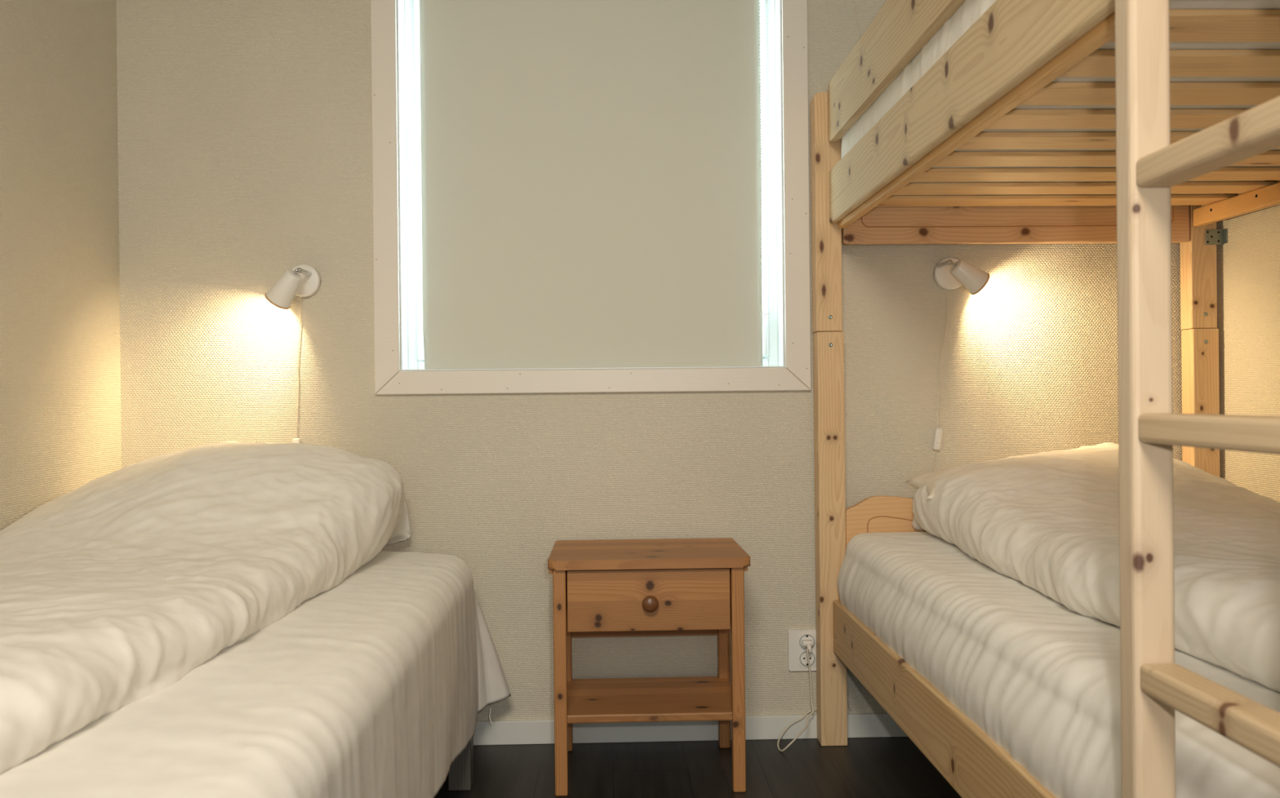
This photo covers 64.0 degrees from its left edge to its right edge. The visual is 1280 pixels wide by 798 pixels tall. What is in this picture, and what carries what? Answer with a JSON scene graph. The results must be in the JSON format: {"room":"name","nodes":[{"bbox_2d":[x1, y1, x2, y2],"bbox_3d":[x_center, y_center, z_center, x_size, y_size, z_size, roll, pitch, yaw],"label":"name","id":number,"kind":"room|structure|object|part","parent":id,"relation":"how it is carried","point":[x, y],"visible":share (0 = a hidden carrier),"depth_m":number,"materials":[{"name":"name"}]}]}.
{"room":"bedroom","nodes":[
{"label":"bedroom","id":0,"kind":"room"},
{"bbox_2d":[0,0,121,531],"bbox_3d":[-1.390,-0.251,0.048,0.100,2.450,5.700,-1,0,-2],"label":"wall","id":1,"kind":"structure","parent":0,"point":[60,431],"depth_m":2.48,"materials":[{"name":"beige paint"}]},
{"bbox_2d":[115,0,1182,721],"bbox_3d":[0.087,-0.276,2.923,3.025,2.450,0.160,-1,0,-2],"label":"wall","id":2,"kind":"structure","parent":0,"point":[245,131],"depth_m":2.83,"materials":[{"name":"beige paint"}]},
{"bbox_2d":[265,264,320,443],"bbox_3d":[-0.933,-0.005,2.758,0.105,0.725,0.135,-1,0,11],"label":"wall lamp","id":3,"kind":"object","parent":2,"relation":"attached to","point":[301,281],"visible":0.86,"depth_m":2.72,"materials":[{"name":"white metal"}]},
{"bbox_3d":[-0.944,-0.291,2.725,0.100,0.104,0.068,-1,0,12],"label":"lamp shade","id":4,"kind":"part","parent":3,"relation":"part of","materials":[{"name":"white metal"}]},
{"bbox_2d":[292,438,300,443],"bbox_3d":[-0.940,0.137,2.802,0.021,0.060,0.015,-1,0,-2],"label":"switch","id":5,"kind":"object","parent":3,"relation":"attached to","point":[295,440],"depth_m":2.79,"materials":[{"name":"white plastic"}]},
{"bbox_3d":[-0.935,-0.085,2.805,0.019,0.393,0.007,-1,0,-2],"label":"lamp cord","id":6,"kind":"part","parent":3,"relation":"part of","materials":[{"name":"white plastic"}]},
{"bbox_3d":[-0.902,-0.341,2.751,0.014,0.013,0.084,-1,0,0],"label":"joint arm","id":7,"kind":"part","parent":3,"relation":"part of","materials":[{"name":"silver metal"}]},
{"bbox_3d":[-0.920,-0.324,2.802,0.089,0.089,0.020,-1,0,-2],"label":"wall plate","id":8,"kind":"part","parent":3,"relation":"part of","materials":[{"name":"white metal"}]},
{"bbox_2d":[370,0,399,395],"bbox_3d":[-0.700,-0.662,2.810,0.068,1.300,0.016,-1,0,-2],"label":"trim","id":9,"kind":"structure","parent":2,"relation":"attached to","point":[383,12],"depth_m":2.80,"materials":[{"name":"beige paint"}]},
{"bbox_2d":[396,0,784,371],"bbox_3d":[-0.136,-0.666,2.913,1.062,1.166,0.155,-1,0,-2],"label":"window","id":10,"kind":"structure","parent":2,"relation":"in","point":[412,354],"depth_m":2.90,"materials":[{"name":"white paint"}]},
{"bbox_2d":[419,0,774,369],"bbox_3d":[-0.129,-0.660,2.875,1.002,1.146,0.052,-1,0,-2],"label":"roller blind","id":11,"kind":"object","parent":10,"relation":"attached to","point":[591,170],"visible":1,"depth_m":2.86,"materials":[{"name":"fabric"}]},
{"bbox_3d":[0.351,-0.716,2.868,0.042,0.960,0.008,-1,0,-2],"label":"bead chain","id":12,"kind":"part","parent":11,"relation":"part of","materials":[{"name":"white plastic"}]},
{"bbox_3d":[0.353,-0.196,2.909,0.020,0.145,0.028,-1,0,-2],"label":"handle","id":13,"kind":"part","parent":10,"relation":"part of","materials":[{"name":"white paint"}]},
{"bbox_2d":[375,367,810,395],"bbox_3d":[-0.127,-0.050,2.829,1.202,0.064,0.016,-1,0,-2],"label":"trim","id":14,"kind":"structure","parent":2,"relation":"attached to","point":[688,380],"depth_m":2.82,"materials":[{"name":"beige paint"}]},
{"bbox_2d":[473,713,907,746],"bbox_3d":[0.102,0.917,2.841,3.023,0.065,0.012,-1,0,-2],"label":"baseboard","id":15,"kind":"structure","parent":2,"relation":"attached to","point":[520,732],"depth_m":2.83,"materials":[{"name":"white paint"}]},
{"bbox_2d":[781,0,811,390],"bbox_3d":[0.433,-0.674,2.844,0.070,1.300,0.016,-1,0,-2],"label":"trim","id":16,"kind":"structure","parent":2,"relation":"attached to","point":[794,12],"depth_m":2.84,"materials":[{"name":"beige paint"}]},
{"bbox_2d":[787,629,816,671],"bbox_3d":[0.454,0.700,2.848,0.083,0.114,0.016,-1,0,-2],"label":"wall outlet","id":17,"kind":"object","parent":2,"relation":"attached to","point":[797,653],"visible":0.94,"depth_m":2.85,"materials":[{"name":"white plastic"}]},
{"bbox_3d":[0.464,0.700,2.846,0.048,0.096,0.004,-1,0,-2],"label":"socket plate","id":18,"kind":"part","parent":17,"relation":"part of","materials":[{"name":"white plastic"}]},
{"bbox_2d":[799,634,814,650],"bbox_3d":[0.464,0.675,2.843,0.043,0.043,0.005,-1,0,-2],"label":"socket","id":19,"kind":"object","parent":17,"relation":"attached to","point":[802,637],"depth_m":2.84,"materials":[{"name":"white plastic"}]},
{"bbox_2d":[799,651,815,666],"bbox_3d":[0.465,0.722,2.843,0.043,0.043,0.005,-1,0,-2],"label":"socket","id":20,"kind":"object","parent":17,"relation":"attached to","point":[803,662],"depth_m":2.84,"materials":[{"name":"white plastic"}]},
{"bbox_2d":[777,640,848,752],"bbox_3d":[0.460,0.808,2.821,0.233,0.278,0.094,-1,0,-37],"label":"power cord","id":21,"kind":"object","parent":17,"relation":"attached to","point":[808,643],"visible":0.95,"depth_m":2.81,"materials":[{"name":"white plastic"}]},
{"bbox_2d":[932,257,989,472],"bbox_3d":[0.868,-0.012,2.803,0.155,0.765,0.126,-1,0,-2],"label":"wall lamp","id":22,"kind":"object","parent":2,"relation":"attached to","point":[948,273],"visible":0.93,"depth_m":2.84,"materials":[{"name":"white metal"}]},
{"bbox_2d":[932,427,942,450],"bbox_3d":[0.831,0.112,2.857,0.029,0.063,0.015,-1,0,-2],"label":"switch","id":23,"kind":"object","parent":22,"relation":"attached to","point":[938,432],"depth_m":2.85,"materials":[{"name":"white plastic"}]},
{"bbox_3d":[0.846,-0.111,2.859,0.031,0.385,0.005,-1,0,-7],"label":"lamp cord","id":24,"kind":"part","parent":22,"relation":"part of","materials":[{"name":"white plastic"}]},
{"bbox_3d":[0.833,-0.370,2.805,0.014,0.013,0.082,-1,0,-4],"label":"joint arm","id":25,"kind":"part","parent":22,"relation":"part of","materials":[{"name":"silver metal"}]},
{"bbox_3d":[0.865,-0.350,2.855,0.089,0.089,0.020,-1,0,-2],"label":"wall plate","id":26,"kind":"part","parent":22,"relation":"part of","materials":[{"name":"white metal"}]},
{"bbox_3d":[0.891,-0.330,2.775,0.101,0.093,0.068,-1,0,-2],"label":"lamp shade","id":27,"kind":"part","parent":22,"relation":"part of","materials":[{"name":"white metal"}]},
{"bbox_2d":[434,737,961,797],"bbox_3d":[0.186,0.983,0.049,3.225,0.050,5.800,-1,0,-2],"label":"floor","id":28,"kind":"structure","parent":0,"point":[889,767],"depth_m":2.61,"materials":[{"name":"brown wood"}]},
{"bbox_2d":[448,737,473,791],"bbox_3d":[-0.875,0.700,1.699,0.968,0.525,1.965,-1,0,-2],"label":"bed","id":29,"kind":"object","parent":28,"relation":"on","point":[460,775],"visible":0.12,"depth_m":2.49,"materials":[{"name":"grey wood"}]},
{"bbox_2d":[0,551,511,797],"bbox_3d":[-0.843,0.631,1.729,1.056,0.479,2.124,-1,0,-2],"label":"sheet","id":30,"kind":"object","parent":29,"relation":"on","point":[375,685],"visible":0.65,"depth_m":1.50,"materials":[{"name":"white fabric"}]},
{"bbox_2d":[0,440,410,774],"bbox_3d":[-0.978,0.257,1.766,0.810,0.297,2.008,-1,0,-2],"label":"duvet","id":31,"kind":"object","parent":30,"relation":"on","point":[123,584],"visible":1,"depth_m":1.95,"materials":[{"name":"white fabric"}]},
{"bbox_2d":[547,537,750,796],"bbox_3d":[0.021,0.667,2.613,0.488,0.568,0.370,-1,0,-2],"label":"nightstand","id":32,"kind":"object","parent":28,"relation":"on","point":[667,587],"visible":1,"depth_m":2.46,"materials":[{"name":"brown wood"}]},
{"bbox_3d":[-0.191,0.681,2.467,0.031,0.545,0.031,-1,0,-2],"label":"leg","id":33,"kind":"part","parent":32,"relation":"part of","materials":[{"name":"brown wood"}]},
{"bbox_3d":[-0.199,0.485,2.621,0.016,0.155,0.277,-1,0,-2],"label":"panel","id":34,"kind":"part","parent":32,"relation":"part of","materials":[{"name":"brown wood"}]},
{"bbox_3d":[-0.201,0.680,2.776,0.031,0.545,0.031,-1,0,-2],"label":"leg","id":35,"kind":"part","parent":32,"relation":"part of","materials":[{"name":"brown wood"}]},
{"bbox_3d":[0.012,0.525,2.784,0.397,0.239,0.014,-1,0,-2],"label":"panel","id":36,"kind":"part","parent":32,"relation":"part of","materials":[{"name":"brown wood"}]},
{"bbox_3d":[0.021,0.484,2.469,0.392,0.148,0.017,-1,0,-2],"label":"drawer","id":37,"kind":"part","parent":32,"relation":"part of","materials":[{"name":"brown wood"}]},
{"bbox_2d":[567,676,732,724],"bbox_3d":[0.019,0.770,2.630,0.452,0.021,0.320,-1,0,-2],"label":"shelf","id":38,"kind":"object","parent":32,"relation":"attached to","point":[702,699],"depth_m":2.58,"materials":[{"name":"brown wood"}]},
{"bbox_3d":[0.025,0.489,2.444,0.040,0.040,0.032,-1,0,-2],"label":"knob","id":39,"kind":"part","parent":32,"relation":"part of","materials":[{"name":"brown wood"}]},
{"bbox_3d":[0.228,0.676,2.789,0.031,0.545,0.031,-1,0,-2],"label":"leg","id":40,"kind":"part","parent":32,"relation":"part of","materials":[{"name":"brown wood"}]},
{"bbox_3d":[0.237,0.677,2.480,0.031,0.545,0.031,-1,0,-2],"label":"leg","id":41,"kind":"part","parent":32,"relation":"part of","materials":[{"name":"brown wood"}]},
{"bbox_2d":[809,0,1279,797],"bbox_3d":[1.073,0.044,1.835,1.126,1.797,2.044,-1,0,-2],"label":"bunk bed","id":42,"kind":"object","parent":28,"relation":"on","point":[1011,57],"visible":0.62,"depth_m":2.30,"materials":[{"name":"brown wood"}]},
{"bbox_3d":[0.511,-0.509,2.809,0.071,0.650,0.058,-1,0,-2],"label":"post","id":43,"kind":"part","parent":42,"relation":"part of","materials":[{"name":"brown wood"}]},
{"bbox_3d":[0.523,0.381,2.812,0.073,1.128,0.060,-1,0,-2],"label":"post","id":44,"kind":"part","parent":42,"relation":"part of","materials":[{"name":"brown wood"}]},
{"bbox_3d":[1.042,0.391,2.811,0.962,0.258,0.022,-1,0,-2],"label":"headboard","id":45,"kind":"part","parent":42,"relation":"part of","materials":[{"name":"brown wood"}]},
{"bbox_3d":[0.549,-0.769,1.810,0.023,0.159,1.946,-1,0,-2],"label":"guard rail","id":46,"kind":"part","parent":42,"relation":"part of","materials":[{"name":"brown wood"}]},
{"bbox_3d":[0.564,0.620,1.812,0.023,0.144,1.940,-1,0,-2],"label":"rail","id":47,"kind":"part","parent":42,"relation":"part of","materials":[{"name":"brown wood"}]},
{"bbox_3d":[0.552,-0.545,1.808,0.022,0.146,1.940,-1,0,-2],"label":"rail","id":48,"kind":"part","parent":42,"relation":"part of","materials":[{"name":"brown wood"}]},
{"bbox_2d":[836,532,1279,797],"bbox_3d":[1.050,0.469,1.834,0.998,0.234,1.929,-1,0,-2],"label":"mattress","id":49,"kind":"object","parent":42,"relation":"on","point":[1040,677],"visible":0.48,"depth_m":1.59,"materials":[{"name":"white fabric"}]},
{"bbox_2d":[906,468,951,499],"bbox_3d":[1.049,0.224,2.648,0.680,0.111,0.188,-1,0,-2],"label":"pillow","id":50,"kind":"object","parent":49,"relation":"on","point":[929,480],"visible":0.09,"depth_m":2.66,"materials":[{"name":"white fabric"}]},
{"bbox_2d":[911,442,1279,693],"bbox_3d":[1.124,0.236,1.852,0.842,0.239,1.896,-1,0,-2],"label":"duvet","id":51,"kind":"object","parent":49,"relation":"on","point":[1048,522],"visible":0.82,"depth_m":1.93,"materials":[{"name":"white fabric"}]},
{"bbox_2d":[840,0,1279,207],"bbox_3d":[1.045,-0.644,1.840,0.976,0.243,1.911,-1,0,-2],"label":"mattress","id":52,"kind":"object","parent":42,"relation":"on","point":[970,11],"visible":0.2,"depth_m":1.87,"materials":[{"name":"white fabric"}]},
{"bbox_2d":[1115,0,1279,797],"bbox_3d":[0.548,0.036,0.907,0.045,1.830,0.421,-1,0,-2],"label":"ladder","id":53,"kind":"object","parent":42,"relation":"attached to","point":[1153,686],"visible":1,"depth_m":1.08,"materials":[{"name":"brown wood"}]},
{"bbox_3d":[1.547,-0.520,2.840,0.071,0.650,0.058,-1,0,-2],"label":"post","id":54,"kind":"part","parent":42,"relation":"part of","materials":[{"name":"brown wood"}]},
{"bbox_3d":[1.559,0.370,2.843,0.073,1.128,0.060,-1,0,-2],"label":"post","id":55,"kind":"part","parent":42,"relation":"part of","materials":[{"name":"brown wood"}]},
{"bbox_3d":[1.578,-0.555,1.839,0.025,0.146,1.940,-1,0,-2],"label":"rail","id":56,"kind":"part","parent":42,"relation":"part of","materials":[{"name":"brown wood"}]},
{"bbox_2d":[1213,204,1279,502],"bbox_3d":[1.734,-0.283,0.141,0.100,2.450,5.700,-1,0,-2],"label":"wall","id":57,"kind":"structure","parent":0,"point":[1248,265],"depth_m":2.70,"materials":[{"name":"beige paint"}]}
]}

